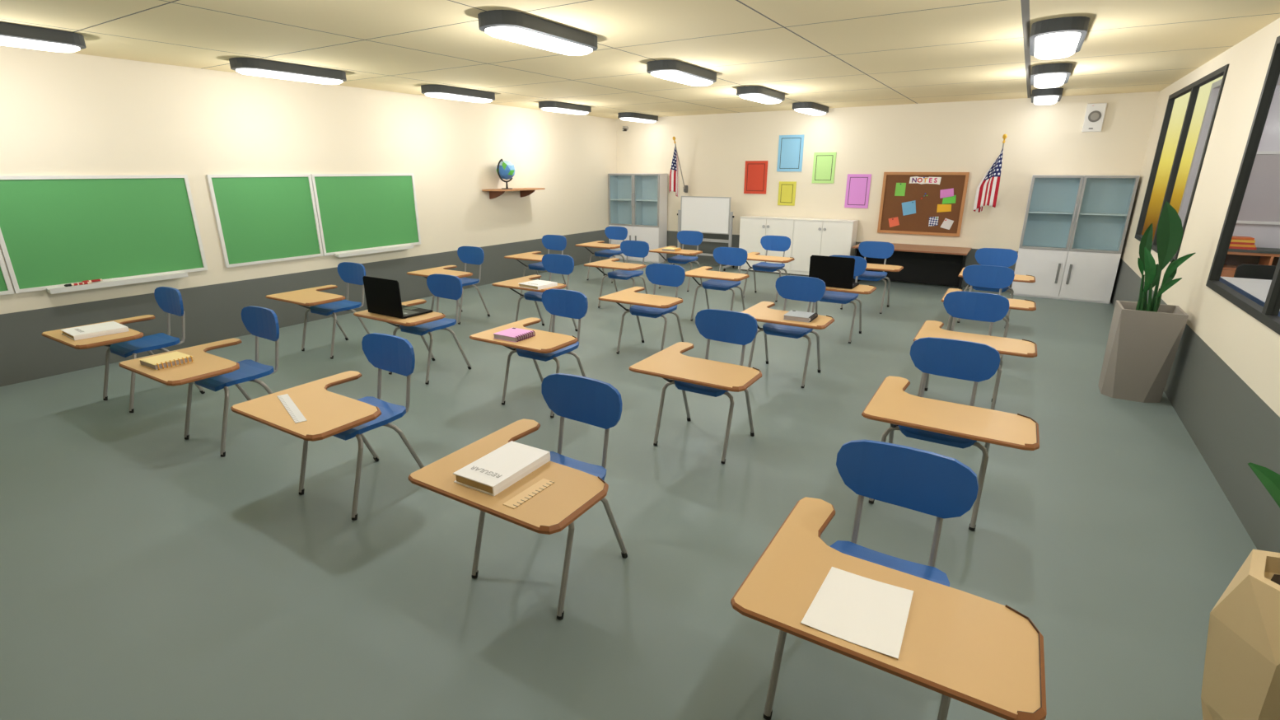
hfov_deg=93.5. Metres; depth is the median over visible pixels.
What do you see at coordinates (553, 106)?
ceiling lamp
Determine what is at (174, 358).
notebook
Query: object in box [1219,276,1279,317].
table
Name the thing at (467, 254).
student desk
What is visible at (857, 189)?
poster
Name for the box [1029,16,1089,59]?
ceiling lamp
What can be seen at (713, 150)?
wall
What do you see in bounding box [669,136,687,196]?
flag
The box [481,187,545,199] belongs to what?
wall shelf
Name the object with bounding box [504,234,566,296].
student desk
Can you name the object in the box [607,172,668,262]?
display cabinet
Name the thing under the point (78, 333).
closed book
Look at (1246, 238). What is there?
book
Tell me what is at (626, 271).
student desk
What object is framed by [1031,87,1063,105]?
ceiling lamp
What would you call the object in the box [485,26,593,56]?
diffuser
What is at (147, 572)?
floor
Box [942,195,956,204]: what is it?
sticky note
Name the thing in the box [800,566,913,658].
paper sheet
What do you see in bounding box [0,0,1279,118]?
ceiling
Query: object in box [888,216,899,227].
sticky note
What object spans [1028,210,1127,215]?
shelf
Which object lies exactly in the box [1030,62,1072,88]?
ceiling lamp
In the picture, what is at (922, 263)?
desk
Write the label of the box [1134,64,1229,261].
window
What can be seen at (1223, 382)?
wall
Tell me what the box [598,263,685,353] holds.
student desk
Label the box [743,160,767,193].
poster
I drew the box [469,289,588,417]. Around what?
student desk
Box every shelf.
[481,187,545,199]
[610,198,657,201]
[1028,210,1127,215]
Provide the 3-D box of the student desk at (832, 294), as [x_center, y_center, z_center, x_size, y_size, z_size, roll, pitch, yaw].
[2.539,-0.766,7.677,0.899,1.013,0.921,11,20,30]
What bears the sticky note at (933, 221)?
attached to the cork board
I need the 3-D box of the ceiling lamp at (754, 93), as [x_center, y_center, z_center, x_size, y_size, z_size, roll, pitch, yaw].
[1.836,-3.995,9.100,0.390,0.134,1.260,11,20,30]
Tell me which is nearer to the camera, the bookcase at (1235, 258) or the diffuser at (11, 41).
the diffuser at (11, 41)
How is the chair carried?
on the floor
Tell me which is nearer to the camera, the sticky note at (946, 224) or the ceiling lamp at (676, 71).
the ceiling lamp at (676, 71)
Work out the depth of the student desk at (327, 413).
3.78 m
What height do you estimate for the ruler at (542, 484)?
0.003 m
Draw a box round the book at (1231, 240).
[1230,239,1255,242]
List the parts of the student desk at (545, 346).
leg, leg, seat, post, leg, backrest, leg, post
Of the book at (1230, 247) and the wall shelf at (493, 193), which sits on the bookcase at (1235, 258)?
the book at (1230, 247)
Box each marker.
[64,281,92,286]
[81,278,102,282]
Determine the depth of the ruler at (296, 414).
3.60 m
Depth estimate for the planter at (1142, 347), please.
5.59 m
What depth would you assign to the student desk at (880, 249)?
9.38 m
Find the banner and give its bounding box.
[909,176,941,184]
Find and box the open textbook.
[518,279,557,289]
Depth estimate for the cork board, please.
11.19 m
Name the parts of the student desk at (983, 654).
leg, post, seat, backrest, post, leg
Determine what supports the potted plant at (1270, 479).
on the planter at (1241, 678)
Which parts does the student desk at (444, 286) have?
leg, leg, seat, leg, post, backrest, leg, post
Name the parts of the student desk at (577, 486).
leg, post, leg, seat, backrest, post, leg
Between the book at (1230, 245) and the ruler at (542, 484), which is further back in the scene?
the book at (1230, 245)
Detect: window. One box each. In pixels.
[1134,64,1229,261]
[1205,35,1279,335]
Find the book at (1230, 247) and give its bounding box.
[1228,246,1256,249]
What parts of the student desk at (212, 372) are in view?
leg, leg, seat, leg, post, backrest, leg, post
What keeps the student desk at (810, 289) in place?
on the floor
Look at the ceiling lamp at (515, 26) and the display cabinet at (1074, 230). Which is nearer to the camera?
the ceiling lamp at (515, 26)
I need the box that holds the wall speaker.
[1081,102,1107,131]
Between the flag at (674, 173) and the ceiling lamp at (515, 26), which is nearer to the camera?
the ceiling lamp at (515, 26)
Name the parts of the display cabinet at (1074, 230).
door, glass door, handle, handle, handle, handle, door, glass door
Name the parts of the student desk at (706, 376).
leg, leg, seat, post, backrest, leg, post, leg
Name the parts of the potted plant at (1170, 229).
stem, stem, stem, stem, stem, stem, stem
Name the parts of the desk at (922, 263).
panel, panel, panel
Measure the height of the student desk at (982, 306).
1.013 m
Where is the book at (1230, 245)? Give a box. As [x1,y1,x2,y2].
[1229,243,1256,247]
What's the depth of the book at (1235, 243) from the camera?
8.78 m
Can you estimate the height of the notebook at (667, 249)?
0.050 m
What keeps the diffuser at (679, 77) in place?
attached to the ceiling lamp at (676, 71)
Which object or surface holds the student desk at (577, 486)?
on the floor
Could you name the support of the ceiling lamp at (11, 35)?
attached to the ceiling at (831, 53)
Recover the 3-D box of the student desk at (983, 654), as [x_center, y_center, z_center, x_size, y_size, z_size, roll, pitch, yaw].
[0.906,0.965,2.207,0.899,1.013,0.921,11,20,30]
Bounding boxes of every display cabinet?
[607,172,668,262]
[1009,174,1139,303]
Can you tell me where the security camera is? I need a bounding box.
[622,126,628,130]
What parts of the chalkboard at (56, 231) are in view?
board panel, frame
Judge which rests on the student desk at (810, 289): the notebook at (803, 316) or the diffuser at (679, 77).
the notebook at (803, 316)
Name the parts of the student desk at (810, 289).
leg, leg, post, seat, backrest, leg, post, leg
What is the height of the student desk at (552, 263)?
1.013 m
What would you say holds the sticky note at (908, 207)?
attached to the cork board
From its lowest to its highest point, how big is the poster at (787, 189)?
0.478 m
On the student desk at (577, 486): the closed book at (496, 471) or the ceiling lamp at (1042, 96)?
the closed book at (496, 471)
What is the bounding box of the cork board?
[877,172,969,236]
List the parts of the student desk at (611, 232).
leg, seat, backrest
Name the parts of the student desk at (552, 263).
leg, seat, leg, leg, backrest, post, leg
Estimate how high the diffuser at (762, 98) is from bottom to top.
0.073 m
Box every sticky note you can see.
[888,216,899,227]
[894,182,906,196]
[901,200,915,215]
[928,216,938,226]
[936,204,951,212]
[939,187,953,198]
[940,218,953,229]
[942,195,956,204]
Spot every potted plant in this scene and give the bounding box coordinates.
[1135,200,1195,312]
[1247,462,1279,507]
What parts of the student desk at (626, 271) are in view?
leg, leg, seat, leg, backrest, leg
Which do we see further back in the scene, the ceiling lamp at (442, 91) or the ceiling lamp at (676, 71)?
the ceiling lamp at (442, 91)
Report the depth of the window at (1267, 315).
4.76 m
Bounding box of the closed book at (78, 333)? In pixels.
[60,321,129,340]
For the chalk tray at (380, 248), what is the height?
0.053 m
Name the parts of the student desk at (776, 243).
leg, leg, seat, backrest, leg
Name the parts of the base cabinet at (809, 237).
door, door, door, door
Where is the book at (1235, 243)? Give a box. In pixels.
[1230,241,1254,244]
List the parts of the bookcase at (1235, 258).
door, shelf, panel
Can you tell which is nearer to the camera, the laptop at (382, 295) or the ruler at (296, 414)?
the ruler at (296, 414)
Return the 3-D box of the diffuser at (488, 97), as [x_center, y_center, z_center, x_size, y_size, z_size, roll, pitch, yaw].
[-2.683,-3.922,8.970,0.310,0.073,1.180,11,20,30]
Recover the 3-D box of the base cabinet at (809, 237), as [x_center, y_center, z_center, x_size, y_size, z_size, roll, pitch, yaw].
[3.205,-2.348,12.455,2.340,1.140,0.415,11,20,30]
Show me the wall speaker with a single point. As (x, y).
(1095, 112)
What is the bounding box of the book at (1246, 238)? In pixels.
[1231,236,1254,240]
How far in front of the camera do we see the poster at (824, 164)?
11.95 m
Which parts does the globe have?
meridian arm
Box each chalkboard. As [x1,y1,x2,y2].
[0,174,207,294]
[205,172,420,267]
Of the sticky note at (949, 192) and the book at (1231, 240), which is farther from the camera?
the sticky note at (949, 192)
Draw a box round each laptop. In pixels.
[362,275,432,318]
[808,255,859,289]
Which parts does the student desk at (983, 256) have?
leg, seat, backrest, leg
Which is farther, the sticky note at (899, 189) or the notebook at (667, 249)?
the sticky note at (899, 189)
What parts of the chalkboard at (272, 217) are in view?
frame, board panel, frame, board panel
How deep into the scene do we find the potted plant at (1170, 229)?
5.43 m
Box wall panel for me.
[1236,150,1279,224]
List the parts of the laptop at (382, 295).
lid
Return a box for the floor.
[0,258,1256,719]
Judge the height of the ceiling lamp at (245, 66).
0.134 m
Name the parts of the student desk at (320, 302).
leg, leg, seat, leg, post, backrest, leg, post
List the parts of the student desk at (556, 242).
leg, seat, backrest, leg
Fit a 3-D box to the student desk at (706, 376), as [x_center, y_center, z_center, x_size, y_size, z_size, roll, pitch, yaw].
[0.520,0.213,4.582,0.899,1.013,0.921,11,20,30]
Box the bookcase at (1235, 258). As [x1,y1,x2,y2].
[1220,247,1279,277]
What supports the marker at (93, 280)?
on the chalkboard at (56, 231)
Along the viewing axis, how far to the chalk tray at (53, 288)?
6.65 m
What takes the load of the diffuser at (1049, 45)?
attached to the ceiling lamp at (1061, 37)
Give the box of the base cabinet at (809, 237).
[738,215,858,276]
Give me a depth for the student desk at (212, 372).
4.70 m
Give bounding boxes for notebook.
[138,350,194,370]
[493,327,535,342]
[661,247,681,252]
[783,310,817,322]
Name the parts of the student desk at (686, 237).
seat, leg, backrest, leg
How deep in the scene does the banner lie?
11.06 m
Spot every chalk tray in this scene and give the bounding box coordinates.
[46,271,187,294]
[334,244,413,257]
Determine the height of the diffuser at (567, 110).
0.073 m
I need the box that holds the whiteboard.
[672,196,734,270]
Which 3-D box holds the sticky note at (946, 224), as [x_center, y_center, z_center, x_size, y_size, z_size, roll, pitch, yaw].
[5.640,-2.498,11.053,0.214,0.205,0.006,11,20,30]
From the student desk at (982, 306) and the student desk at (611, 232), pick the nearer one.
the student desk at (982, 306)
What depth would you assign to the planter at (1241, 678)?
2.02 m
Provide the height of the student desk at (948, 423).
1.013 m
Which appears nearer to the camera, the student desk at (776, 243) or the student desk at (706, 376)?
the student desk at (706, 376)
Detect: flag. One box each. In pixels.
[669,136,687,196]
[972,134,1007,212]
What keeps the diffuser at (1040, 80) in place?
attached to the ceiling lamp at (1049, 75)
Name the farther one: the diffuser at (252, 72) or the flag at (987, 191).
the flag at (987, 191)
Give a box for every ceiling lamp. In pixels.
[0,21,86,52]
[228,57,346,84]
[420,84,495,102]
[477,9,597,56]
[538,101,591,114]
[617,112,658,122]
[646,60,716,86]
[736,85,784,103]
[792,102,828,115]
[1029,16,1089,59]
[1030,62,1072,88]
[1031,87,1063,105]
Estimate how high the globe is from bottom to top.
0.534 m
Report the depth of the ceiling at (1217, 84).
8.58 m
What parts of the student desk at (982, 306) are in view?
leg, leg, post, backrest, post, leg, leg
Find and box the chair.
[1233,263,1276,280]
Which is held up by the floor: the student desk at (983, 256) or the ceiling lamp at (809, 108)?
the student desk at (983, 256)
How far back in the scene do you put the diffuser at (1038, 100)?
9.06 m
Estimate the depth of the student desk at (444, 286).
6.34 m
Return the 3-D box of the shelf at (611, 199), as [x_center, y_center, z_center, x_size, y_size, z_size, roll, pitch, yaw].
[-0.055,-3.764,14.161,1.341,0.020,0.338,11,20,30]
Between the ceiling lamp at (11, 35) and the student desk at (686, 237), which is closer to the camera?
the ceiling lamp at (11, 35)
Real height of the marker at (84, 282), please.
0.028 m
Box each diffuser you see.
[0,36,80,52]
[235,68,342,84]
[425,92,492,102]
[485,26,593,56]
[541,107,588,114]
[620,117,656,122]
[650,70,712,86]
[739,93,781,103]
[794,108,826,115]
[1033,73,1066,88]
[1033,95,1058,105]
[1034,32,1080,59]
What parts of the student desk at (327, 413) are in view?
leg, leg, leg, seat, post, backrest, leg, post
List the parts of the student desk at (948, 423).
leg, leg, post, seat, backrest, post, leg, leg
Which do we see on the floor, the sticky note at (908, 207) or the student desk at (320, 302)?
the student desk at (320, 302)
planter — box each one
[1097,299,1188,402]
[1200,549,1279,719]
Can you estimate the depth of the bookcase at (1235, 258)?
8.88 m
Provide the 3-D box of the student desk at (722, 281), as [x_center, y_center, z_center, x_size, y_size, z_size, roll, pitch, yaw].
[1.143,-1.028,8.505,0.899,1.013,0.921,11,20,30]
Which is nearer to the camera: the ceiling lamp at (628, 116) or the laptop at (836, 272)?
the laptop at (836, 272)
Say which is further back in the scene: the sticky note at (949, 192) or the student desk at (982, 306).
the sticky note at (949, 192)
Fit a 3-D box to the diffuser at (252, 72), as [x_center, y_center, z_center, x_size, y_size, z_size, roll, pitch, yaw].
[-4.008,-3.279,6.938,0.310,0.073,1.180,11,20,30]
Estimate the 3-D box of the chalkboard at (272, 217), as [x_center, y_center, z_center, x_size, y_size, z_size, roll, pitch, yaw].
[-4.403,-2.063,8.637,0.144,1.160,2.990,11,20,30]
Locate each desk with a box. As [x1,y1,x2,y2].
[41,286,205,412]
[118,305,279,457]
[230,332,424,520]
[265,261,369,359]
[353,273,471,384]
[406,246,490,324]
[408,373,627,619]
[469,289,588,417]
[492,253,577,331]
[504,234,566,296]
[574,226,627,283]
[583,240,649,309]
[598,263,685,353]
[628,308,761,463]
[649,230,703,291]
[685,247,749,321]
[730,439,1046,719]
[741,275,834,387]
[742,235,794,301]
[807,255,876,343]
[840,241,903,313]
[852,242,971,289]
[861,336,1039,530]
[913,290,1037,410]
[940,264,1036,359]
[957,247,1035,325]
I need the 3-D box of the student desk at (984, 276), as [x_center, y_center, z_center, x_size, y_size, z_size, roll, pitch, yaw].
[3.935,-0.504,6.849,0.899,1.013,0.921,11,20,30]
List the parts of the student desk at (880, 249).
seat, backrest, leg, leg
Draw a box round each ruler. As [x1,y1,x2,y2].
[277,393,307,423]
[502,478,554,509]
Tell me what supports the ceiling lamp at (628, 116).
attached to the ceiling at (831, 53)
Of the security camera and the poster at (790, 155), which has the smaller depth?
the poster at (790, 155)
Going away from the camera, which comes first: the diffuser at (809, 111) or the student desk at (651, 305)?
the student desk at (651, 305)
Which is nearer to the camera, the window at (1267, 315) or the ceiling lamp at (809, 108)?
the window at (1267, 315)
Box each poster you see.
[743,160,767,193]
[776,134,804,171]
[777,181,796,205]
[811,152,836,183]
[844,173,871,208]
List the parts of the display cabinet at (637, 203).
glass door, door, door, glass door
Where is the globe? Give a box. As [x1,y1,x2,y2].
[496,158,515,189]
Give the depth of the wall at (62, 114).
7.84 m
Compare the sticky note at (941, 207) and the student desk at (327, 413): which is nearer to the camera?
the student desk at (327, 413)
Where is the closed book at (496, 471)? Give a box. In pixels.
[453,440,550,496]
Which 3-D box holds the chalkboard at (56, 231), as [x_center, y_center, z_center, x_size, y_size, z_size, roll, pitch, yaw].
[-6.121,-1.230,6.004,0.144,1.160,3.085,11,20,30]
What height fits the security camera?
0.113 m
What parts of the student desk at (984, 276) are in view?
leg, leg, backrest, leg, leg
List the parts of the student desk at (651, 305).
leg, leg, seat, leg, backrest, post, leg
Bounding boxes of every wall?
[0,45,616,387]
[616,84,1279,288]
[1110,18,1279,552]
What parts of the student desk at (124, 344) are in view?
leg, leg, seat, backrest, post, post, leg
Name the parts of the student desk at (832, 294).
leg, leg, seat, backrest, leg, leg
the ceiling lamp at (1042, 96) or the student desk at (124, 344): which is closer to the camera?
the student desk at (124, 344)
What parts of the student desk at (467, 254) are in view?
leg, leg, seat, backrest, post, leg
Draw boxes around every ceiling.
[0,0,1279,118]
[1210,74,1279,88]
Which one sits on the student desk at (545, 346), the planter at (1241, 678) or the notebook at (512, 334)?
the notebook at (512, 334)
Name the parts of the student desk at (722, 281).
leg, leg, seat, backrest, leg, leg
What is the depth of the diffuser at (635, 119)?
12.93 m

